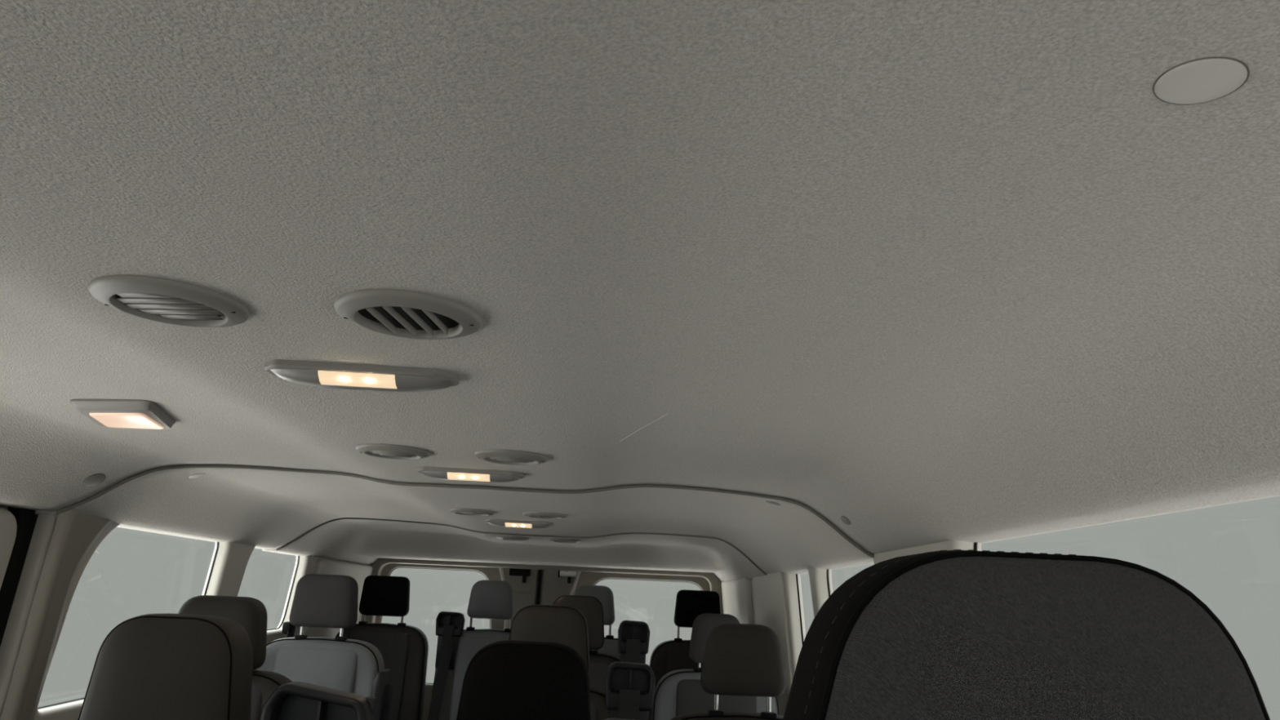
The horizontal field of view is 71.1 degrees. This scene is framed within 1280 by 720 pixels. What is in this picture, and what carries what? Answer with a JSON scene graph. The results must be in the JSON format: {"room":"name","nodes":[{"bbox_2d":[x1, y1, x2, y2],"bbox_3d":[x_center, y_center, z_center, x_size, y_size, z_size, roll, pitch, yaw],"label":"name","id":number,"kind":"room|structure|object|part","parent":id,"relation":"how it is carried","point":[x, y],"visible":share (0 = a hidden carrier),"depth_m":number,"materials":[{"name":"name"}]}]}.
{"room":"vehicle interior","nodes":[
{"label":"vehicle interior","id":0,"kind":"room"},
{"bbox_2d":[0,514,368,719],"bbox_3d":[-1.410,1.260,3.036,0.178,1.385,2.630,3,-15,-1],"label":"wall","id":1,"kind":"structure","parent":0,"point":[232,558],"depth_m":2.01,"materials":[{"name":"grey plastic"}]},
{"bbox_2d":[0,506,38,646],"bbox_3d":[-1.370,0.727,1.067,0.158,1.385,1.570,3,-15,-1],"label":"trim","id":2,"kind":"structure","parent":1,"relation":"attached to","point":[26,519],"depth_m":1.87,"materials":[{"name":"black rubber"}]},
{"bbox_2d":[0,507,111,719],"bbox_3d":[-1.312,0.778,1.923,0.121,0.900,0.229,3,-15,-1],"label":"trim","id":3,"kind":"structure","parent":1,"relation":"attached to","point":[74,534],"depth_m":1.92,"materials":[{"name":"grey plastic"}]},
{"bbox_2d":[37,542,218,709],"bbox_3d":[-1.335,0.659,2.382,0.049,0.443,0.773,3,-15,-1],"label":"window frame","id":4,"kind":"structure","parent":1,"relation":"in","point":[217,548],"depth_m":2.76,"materials":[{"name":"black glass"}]},
{"bbox_2d":[266,555,299,631],"bbox_3d":[-1.355,0.822,3.213,0.037,0.312,0.609,3,-15,-1],"label":"trim","id":5,"kind":"structure","parent":1,"relation":"in","point":[298,556],"depth_m":3.49,"materials":[{"name":"grey plastic"}]},
{"bbox_2d":[281,621,295,637],"bbox_3d":[-1.299,1.314,3.171,0.040,0.744,0.181,6,-16,-13],"label":"belt","id":6,"kind":"object","parent":1,"relation":"attached to","point":[288,628],"visible":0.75,"depth_m":3.29,"materials":[{"name":"black plastic"}]},
{"bbox_2d":[302,558,372,637],"bbox_3d":[-1.393,1.407,3.914,0.130,1.025,0.819,3,-15,-1],"label":"trim","id":7,"kind":"structure","parent":1,"relation":"attached to","point":[359,572],"depth_m":3.92,"materials":[{"name":"grey plastic"}]},
{"bbox_2d":[55,464,874,557],"bbox_3d":[-0.372,0.342,2.089,1.770,0.171,0.284,3,-15,-1],"label":"trim","id":8,"kind":"structure","parent":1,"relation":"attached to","point":[184,466],"depth_m":2.14,"materials":[{"name":"grey plastic"}]},
{"bbox_2d":[275,517,766,575],"bbox_3d":[-0.419,0.709,3.426,1.769,0.170,0.417,3,-15,-1],"label":"trim","id":9,"kind":"structure","parent":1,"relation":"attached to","point":[336,519],"depth_m":3.54,"materials":[{"name":"grey plastic"}]},
{"bbox_2d":[361,558,723,622],"bbox_3d":[-0.482,1.596,4.340,2.000,1.500,0.060,3,-15,-1],"label":"wall","id":10,"kind":"structure","parent":0,"point":[714,582],"depth_m":4.46,"materials":[{"name":"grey plastic"}]},
{"bbox_2d":[374,563,538,719],"bbox_3d":[-0.961,1.624,4.386,0.849,1.290,0.055,3,-15,-1],"label":"door","id":11,"kind":"structure","parent":10,"relation":"in","point":[525,593],"depth_m":4.52,"materials":[{"name":"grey plastic"}]},
{"bbox_2d":[380,567,487,684],"bbox_3d":[-1.018,1.322,4.465,0.584,0.553,0.009,3,-15,-1],"label":"window","id":12,"kind":"structure","parent":11,"relation":"attached to","point":[397,567],"depth_m":4.53,"materials":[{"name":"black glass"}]},
{"bbox_2d":[509,568,530,582],"bbox_3d":[-0.606,1.080,4.519,0.105,0.082,0.030,3,-15,-1],"label":"door latch","id":13,"kind":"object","parent":11,"relation":"attached to","point":[524,573],"depth_m":4.51,"materials":[{"name":"black plastic"}]},
{"bbox_2d":[536,569,542,604],"bbox_3d":[-0.530,1.638,4.389,0.016,1.250,0.040,3,-15,-1],"label":"trim","id":14,"kind":"structure","parent":10,"relation":"attached to","point":[540,572],"depth_m":4.50,"materials":[{"name":"black plastic"}]},
{"bbox_2d":[539,569,710,604],"bbox_3d":[-0.056,1.668,4.406,0.939,1.290,0.055,3,-15,-1],"label":"door","id":15,"kind":"structure","parent":10,"relation":"in","point":[553,586],"depth_m":4.54,"materials":[{"name":"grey plastic"}]},
{"bbox_2d":[557,570,577,583],"bbox_3d":[-0.367,1.087,4.520,0.092,0.076,0.037,3,-15,-1],"label":"door latch","id":16,"kind":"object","parent":15,"relation":"attached to","point":[569,574],"depth_m":4.51,"materials":[{"name":"grey metal"}]},
{"bbox_2d":[595,578,702,590],"bbox_3d":[0.027,1.378,4.487,0.671,0.543,0.009,3,-15,-1],"label":"window","id":17,"kind":"structure","parent":15,"relation":"attached to","point":[604,579],"depth_m":4.56,"materials":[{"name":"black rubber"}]},
{"bbox_2d":[0,0,1279,582],"bbox_3d":[-0.367,0.302,1.952,1.860,0.191,5.250,3,-15,-1],"label":"ceiling","id":18,"kind":"structure","parent":0,"point":[913,273],"depth_m":0.71,"materials":[{"name":"grey fabric"}]},
{"bbox_2d":[82,473,106,486],"bbox_3d":[-1.176,0.259,1.931,0.031,0.030,0.063,2,-15,1],"label":"plug","id":19,"kind":"object","parent":18,"relation":"attached to","point":[93,480],"visible":1,"depth_m":1.93,"materials":[{"name":"grey plastic"}]},
{"bbox_2d":[70,398,175,429],"bbox_3d":[-0.894,0.096,1.554,0.178,0.022,0.197,1,-15,-2],"label":"recessed light","id":20,"kind":"object","parent":18,"relation":"in","point":[113,413],"visible":0.98,"depth_m":1.50,"materials":[{"name":"grey plastic"}]},
{"bbox_2d":[88,275,249,327],"bbox_3d":[-0.439,-0.051,0.839,0.136,0.011,0.136,3,-15,-1],"label":"ceiling vent","id":21,"kind":"object","parent":18,"relation":"in","point":[163,300],"visible":1,"depth_m":0.82,"materials":[{"name":"grey plastic"}]},
{"bbox_2d":[188,472,204,478],"bbox_3d":[-1.099,0.285,2.222,0.039,0.016,0.034,2,-15,2],"label":"plug","id":22,"kind":"object","parent":18,"relation":"attached to","point":[196,475],"visible":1,"depth_m":2.21,"materials":[{"name":"grey plastic"}]},
{"bbox_2d":[263,359,459,391],"bbox_3d":[-0.332,0.023,1.071,0.228,0.024,0.068,3,-15,-1],"label":"recessed light","id":23,"kind":"object","parent":18,"relation":"in","point":[318,374],"visible":1,"depth_m":1.05,"materials":[{"name":"grey plastic"}]},
{"bbox_2d":[355,443,431,459],"bbox_3d":[-0.457,0.171,1.659,0.136,0.011,0.136,3,-15,-1],"label":"ceiling vent","id":24,"kind":"object","parent":18,"relation":"in","point":[394,451],"visible":1,"depth_m":1.63,"materials":[{"name":"grey plastic"}]},
{"bbox_2d":[333,288,482,339],"bbox_3d":[-0.217,-0.039,0.841,0.136,0.011,0.136,3,-15,-1],"label":"ceiling vent","id":25,"kind":"object","parent":18,"relation":"in","point":[403,313],"visible":1,"depth_m":0.83,"materials":[{"name":"grey plastic"}]},
{"bbox_2d":[416,466,524,482],"bbox_3d":[-0.357,0.243,1.886,0.225,0.024,0.068,3,-15,-1],"label":"recessed light","id":26,"kind":"object","parent":18,"relation":"in","point":[440,473],"visible":0.99,"depth_m":1.86,"materials":[{"name":"grey plastic"}]},
{"bbox_2d":[448,508,494,515],"bbox_3d":[-0.506,0.459,2.699,0.136,0.011,0.136,3,-15,-1],"label":"ceiling vent","id":27,"kind":"object","parent":18,"relation":"in","point":[472,512],"visible":1,"depth_m":2.66,"materials":[{"name":"grey plastic"}]},
{"bbox_2d":[474,448,548,465],"bbox_3d":[-0.237,0.180,1.652,0.136,0.011,0.136,3,-15,-1],"label":"ceiling vent","id":28,"kind":"object","parent":18,"relation":"in","point":[513,457],"visible":1,"depth_m":1.62,"materials":[{"name":"grey plastic"}]},
{"bbox_2d":[496,535,529,541],"bbox_3d":[-0.527,0.741,3.720,0.136,0.011,0.136,3,-15,-1],"label":"ceiling vent","id":29,"kind":"object","parent":18,"relation":"in","point":[501,537],"visible":1,"depth_m":3.68,"materials":[{"name":"grey plastic"}]},
{"bbox_2d":[484,519,553,528],"bbox_3d":[-0.402,0.546,2.979,0.225,0.023,0.068,3,-15,-1],"label":"recessed light","id":30,"kind":"object","parent":18,"relation":"in","point":[500,522],"visible":0.99,"depth_m":2.96,"materials":[{"name":"grey plastic"}]},
{"bbox_2d":[522,511,568,519],"bbox_3d":[-0.283,0.465,2.679,0.136,0.011,0.136,3,-15,-1],"label":"ceiling vent","id":31,"kind":"object","parent":18,"relation":"in","point":[545,515],"visible":1,"depth_m":2.64,"materials":[{"name":"grey plastic"}]},
{"bbox_2d":[548,537,581,542],"bbox_3d":[-0.309,0.743,3.686,0.136,0.011,0.136,3,-15,-1],"label":"ceiling vent","id":32,"kind":"object","parent":18,"relation":"in","point":[553,540],"visible":1,"depth_m":3.64,"materials":[{"name":"grey plastic"}]},
{"bbox_2d":[765,501,780,505],"bbox_3d":[0.330,0.354,2.222,0.045,0.012,0.034,2,-15,2],"label":"plug","id":33,"kind":"object","parent":18,"relation":"attached to","point":[770,502],"visible":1,"depth_m":2.21,"materials":[{"name":"grey plastic"}]},
{"bbox_2d":[840,515,850,524],"bbox_3d":[0.444,0.346,1.933,0.019,0.018,0.046,3,-15,-3],"label":"plug","id":34,"kind":"object","parent":18,"relation":"attached to","point":[844,519],"visible":1,"depth_m":1.92,"materials":[{"name":"grey plastic"}]},
{"bbox_2d":[1152,56,1249,104],"bbox_3d":[0.290,-0.144,0.465,0.043,0.006,0.043,2,-15,3],"label":"plug","id":35,"kind":"object","parent":18,"relation":"attached to","point":[1206,79],"visible":1,"depth_m":0.46,"materials":[{"name":"grey plastic"}]},
{"bbox_2d":[751,540,981,676],"bbox_3d":[0.583,0.939,1.539,0.178,1.385,5.820,3,-15,-1],"label":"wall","id":36,"kind":"structure","parent":0,"point":[817,576],"depth_m":2.54,"materials":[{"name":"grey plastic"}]},
{"bbox_2d":[720,577,754,624],"bbox_3d":[0.460,1.495,3.946,0.130,1.025,0.838,3,-15,-1],"label":"trim","id":37,"kind":"structure","parent":36,"relation":"attached to","point":[736,594],"depth_m":3.87,"materials":[{"name":"grey plastic"}]},
{"bbox_2d":[752,571,793,715],"bbox_3d":[0.492,1.277,3.139,0.117,1.025,0.629,3,-15,-1],"label":"trim","id":38,"kind":"structure","parent":36,"relation":"attached to","point":[769,591],"depth_m":3.06,"materials":[{"name":"grey plastic"}]},
{"bbox_2d":[795,573,803,644],"bbox_3d":[0.538,0.939,2.679,0.071,0.646,0.418,3,-15,-1],"label":"window","id":39,"kind":"structure","parent":36,"relation":"in","point":[802,633],"depth_m":2.90,"materials":[{"name":"black rubber"}]},
{"bbox_2d":[826,568,830,597],"bbox_3d":[0.556,0.796,2.170,0.071,0.655,0.586,3,-15,-1],"label":"window","id":40,"kind":"structure","parent":36,"relation":"in","point":[828,580],"depth_m":2.51,"materials":[{"name":"black rubber"}]},
{"bbox_2d":[973,542,977,551],"bbox_3d":[0.602,0.402,0.829,0.066,0.615,1.276,3,-15,-1],"label":"window","id":41,"kind":"structure","parent":36,"relation":"in","point":[975,543],"depth_m":1.50,"materials":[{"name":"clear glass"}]},
{"bbox_3d":[-0.419,1.602,1.418,2.040,0.040,6.100,3,-15,-1],"label":"floor","id":42,"kind":"structure","parent":0,"visible":0},
{"bbox_2d":[77,613,376,719],"bbox_3d":[-0.607,0.844,0.890,0.488,1.130,0.539,3,-15,-1],"label":"passenger seat","id":43,"kind":"object","parent":42,"relation":"on","point":[164,666],"visible":1,"depth_m":1.17,"materials":[{"name":"grey fabric"}]},
{"bbox_2d":[177,595,292,719],"bbox_3d":[-0.993,1.058,1.772,0.420,1.147,0.539,3,-15,-1],"label":"passenger seat","id":44,"kind":"object","parent":42,"relation":"on","point":[251,613],"visible":0.3,"depth_m":2.06,"materials":[{"name":"grey fabric"}]},
{"bbox_3d":[-0.993,0.961,1.957,0.260,0.492,0.073,3,-15,-1],"label":"panel","id":45,"kind":"part","parent":44,"relation":"part of","materials":[{"name":"grey fabric"}]},
{"bbox_3d":[-0.994,0.983,1.991,0.420,0.566,0.157,3,-15,-1],"label":"backrest","id":46,"kind":"part","parent":44,"relation":"part of","materials":[{"name":"grey plastic"}]},
{"bbox_2d":[257,573,393,719],"bbox_3d":[-1.041,1.252,2.631,0.450,1.220,0.539,3,-15,-1],"label":"passenger seat","id":47,"kind":"object","parent":42,"relation":"on","point":[340,663],"visible":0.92,"depth_m":2.89,"materials":[{"name":"grey fabric"}]},
{"bbox_3d":[-1.105,0.895,2.924,0.011,0.088,0.017,3,-15,-1],"label":"headrest post","id":48,"kind":"part","parent":47,"relation":"part of","materials":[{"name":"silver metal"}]},
{"bbox_3d":[-1.051,1.171,2.808,0.266,0.527,0.076,3,-15,-1],"label":"panel","id":49,"kind":"part","parent":47,"relation":"part of","materials":[{"name":"grey fabric"}]},
{"bbox_3d":[-1.053,1.194,2.842,0.430,0.601,0.160,3,-15,-1],"label":"backrest","id":50,"kind":"part","parent":47,"relation":"part of","materials":[{"name":"grey fabric"}]},
{"bbox_3d":[-0.976,0.901,2.926,0.011,0.088,0.017,3,-15,-1],"label":"headrest post","id":51,"kind":"part","parent":47,"relation":"part of","materials":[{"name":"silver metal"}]},
{"bbox_2d":[335,575,428,719],"bbox_3d":[-1.135,1.504,3.616,0.420,1.242,0.539,3,-15,-1],"label":"passenger seat","id":52,"kind":"object","parent":42,"relation":"on","point":[403,648],"visible":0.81,"depth_m":3.87,"materials":[{"name":"black fabric"}]},
{"bbox_3d":[-1.135,1.425,3.793,0.260,0.547,0.078,3,-15,-1],"label":"panel","id":53,"kind":"part","parent":52,"relation":"part of","materials":[{"name":"grey fabric"}]},
{"bbox_3d":[-1.137,1.448,3.827,0.420,0.621,0.162,3,-15,-1],"label":"backrest","id":54,"kind":"part","parent":52,"relation":"part of","materials":[{"name":"grey fabric"}]},
{"bbox_2d":[427,579,514,719],"bbox_3d":[-0.673,1.526,3.626,0.449,1.243,0.539,3,-15,-1],"label":"passenger seat","id":55,"kind":"object","parent":42,"relation":"on","point":[456,646],"visible":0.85,"depth_m":3.87,"materials":[{"name":"grey fabric"}]},
{"bbox_3d":[-0.831,1.258,3.880,0.096,0.160,0.050,3,-15,-1],"label":"guide stem","id":56,"kind":"part","parent":55,"relation":"part of","materials":[{"name":"black plastic"}]},
{"bbox_3d":[-0.740,1.161,3.922,0.011,0.099,0.017,3,-15,-1],"label":"headrest post","id":57,"kind":"part","parent":55,"relation":"part of","materials":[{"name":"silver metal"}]},
{"bbox_3d":[-0.671,1.473,3.836,0.440,0.616,0.162,3,-15,-1],"label":"backrest","id":58,"kind":"part","parent":55,"relation":"part of","materials":[{"name":"grey fabric"}]},
{"bbox_3d":[-0.669,1.451,3.802,0.272,0.542,0.078,3,-15,-1],"label":"panel","id":59,"kind":"part","parent":55,"relation":"part of","materials":[{"name":"grey plastic"}]},
{"bbox_3d":[-0.575,1.169,3.925,0.011,0.099,0.017,3,-15,-1],"label":"headrest post","id":60,"kind":"part","parent":55,"relation":"part of","materials":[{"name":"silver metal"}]},
{"bbox_2d":[456,640,634,719],"bbox_3d":[-0.163,0.873,0.898,0.409,1.114,0.539,3,-15,-1],"label":"passenger seat","id":61,"kind":"object","parent":42,"relation":"on","point":[505,679],"visible":1,"depth_m":1.17,"materials":[{"name":"black leather"}]},
{"bbox_2d":[508,604,655,719],"bbox_3d":[-0.203,1.091,1.791,0.451,1.158,0.539,3,-15,-1],"label":"passenger seat","id":62,"kind":"object","parent":42,"relation":"on","point":[628,694],"visible":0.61,"depth_m":2.07,"materials":[{"name":"grey fabric"}]},
{"bbox_3d":[-0.228,1.000,1.973,0.248,0.487,0.072,3,-15,-1],"label":"panel","id":63,"kind":"part","parent":62,"relation":"part of","materials":[{"name":"grey fabric"}]},
{"bbox_3d":[-0.230,1.023,2.007,0.400,0.561,0.157,3,-15,-1],"label":"backrest","id":64,"kind":"part","parent":62,"relation":"part of","materials":[{"name":"grey plastic"}]},
{"bbox_3d":[-0.029,0.861,2.046,0.092,0.160,0.050,3,-15,-1],"label":"guide stem","id":65,"kind":"part","parent":62,"relation":"part of","materials":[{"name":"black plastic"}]},
{"bbox_2d":[573,585,620,657],"bbox_3d":[-0.222,1.550,3.636,0.430,1.240,0.539,3,-15,-1],"label":"passenger seat","id":66,"kind":"object","parent":42,"relation":"on","point":[604,593],"visible":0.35,"depth_m":3.92,"materials":[{"name":"grey fabric"}]},
{"bbox_3d":[-0.223,1.477,3.811,0.266,0.532,0.076,3,-15,-1],"label":"panel","id":67,"kind":"part","parent":66,"relation":"part of","materials":[{"name":"grey plastic"}]},
{"bbox_3d":[-0.132,1.198,3.933,0.011,0.103,0.017,3,-15,-1],"label":"headrest post","id":68,"kind":"part","parent":66,"relation":"part of","materials":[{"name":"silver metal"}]},
{"bbox_3d":[-0.225,1.500,3.845,0.430,0.606,0.161,3,-15,-1],"label":"backrest","id":69,"kind":"part","parent":66,"relation":"part of","materials":[{"name":"grey fabric"}]},
{"bbox_2d":[552,595,649,691],"bbox_3d":[-0.203,1.308,2.645,0.441,1.188,0.539,3,-15,-1],"label":"passenger seat","id":70,"kind":"object","parent":42,"relation":"on","point":[633,637],"visible":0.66,"depth_m":2.92,"materials":[{"name":"grey fabric"}]},
{"bbox_3d":[-0.223,1.217,2.825,0.248,0.517,0.075,3,-15,-1],"label":"panel","id":71,"kind":"part","parent":70,"relation":"part of","materials":[{"name":"grey fabric"}]},
{"bbox_3d":[-0.225,1.240,2.859,0.400,0.591,0.160,3,-15,-1],"label":"backrest","id":72,"kind":"part","parent":70,"relation":"part of","materials":[{"name":"grey fabric"}]},
{"bbox_3d":[-0.026,1.017,2.916,0.084,0.160,0.050,3,-15,-1],"label":"guide stem","id":73,"kind":"part","parent":70,"relation":"part of","materials":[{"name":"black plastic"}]},
{"bbox_2d":[648,589,720,719],"bbox_3d":[0.240,1.573,3.645,0.420,1.238,0.539,3,-15,-1],"label":"passenger seat","id":74,"kind":"object","parent":42,"relation":"on","point":[669,655],"visible":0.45,"depth_m":3.92,"materials":[{"name":"black fabric"}]},
{"bbox_3d":[0.238,1.523,3.855,0.420,0.606,0.161,3,-15,-1],"label":"backrest","id":75,"kind":"part","parent":74,"relation":"part of","materials":[{"name":"grey plastic"}]},
{"bbox_3d":[0.169,1.210,3.940,0.011,0.109,0.017,3,-15,-1],"label":"headrest post","id":76,"kind":"part","parent":74,"relation":"part of","materials":[{"name":"silver metal"}]},
{"bbox_3d":[0.240,1.500,3.821,0.260,0.532,0.076,3,-15,-1],"label":"panel","id":77,"kind":"part","parent":74,"relation":"part of","materials":[{"name":"black fabric"}]},
{"bbox_2d":[651,613,778,719],"bbox_3d":[0.239,1.349,2.649,0.420,1.149,0.539,3,-15,-1],"label":"passenger seat","id":78,"kind":"object","parent":42,"relation":"on","point":[679,691],"visible":0.48,"depth_m":2.89,"materials":[{"name":"grey fabric"}]},
{"bbox_3d":[0.238,1.282,2.866,0.420,0.551,0.156,3,-15,-1],"label":"backrest","id":79,"kind":"part","parent":78,"relation":"part of","materials":[{"name":"grey plastic"}]},
{"bbox_3d":[0.240,1.259,2.832,0.260,0.477,0.071,3,-15,-1],"label":"panel","id":80,"kind":"part","parent":78,"relation":"part of","materials":[{"name":"grey fabric"}]},
{"bbox_2d":[670,622,785,719],"bbox_3d":[0.229,1.124,1.797,0.420,1.134,0.539,3,-15,-1],"label":"passenger seat","id":81,"kind":"object","parent":42,"relation":"on","point":[746,660],"visible":0.99,"depth_m":2.07,"materials":[{"name":"grey fabric"}]},
{"bbox_3d":[0.177,0.806,2.080,0.011,0.097,0.017,3,-15,-1],"label":"headrest post","id":82,"kind":"part","parent":81,"relation":"part of","materials":[{"name":"silver metal"}]},
{"bbox_3d":[0.227,1.069,2.013,0.419,0.514,0.152,3,-15,-1],"label":"backrest","id":83,"kind":"part","parent":81,"relation":"part of","materials":[{"name":"black fabric"}]},
{"bbox_3d":[0.299,0.812,2.083,0.011,0.097,0.017,3,-15,-1],"label":"headrest post","id":84,"kind":"part","parent":81,"relation":"part of","materials":[{"name":"silver metal"}]},
{"bbox_2d":[782,549,1270,719],"bbox_3d":[0.195,0.643,0.174,0.460,1.207,0.539,3,-15,-1],"label":"seat","id":85,"kind":"object","parent":42,"relation":"on","point":[955,634],"visible":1,"depth_m":0.47,"materials":[{"name":"grey fabric"}]},
{"bbox_3d":[-1.288,0.313,-0.466,0.178,1.385,1.750,3,-15,-1],"label":"wall","id":86,"kind":"structure","parent":0,"visible":0},
{"bbox_2d":[0,506,17,589],"bbox_3d":[-1.372,0.758,1.068,0.175,1.285,1.389,3,-15,-1],"label":"door","id":87,"kind":"structure","parent":86,"relation":"in","point":[8,526],"depth_m":1.82,"materials":[{"name":"grey plastic"}]}
]}

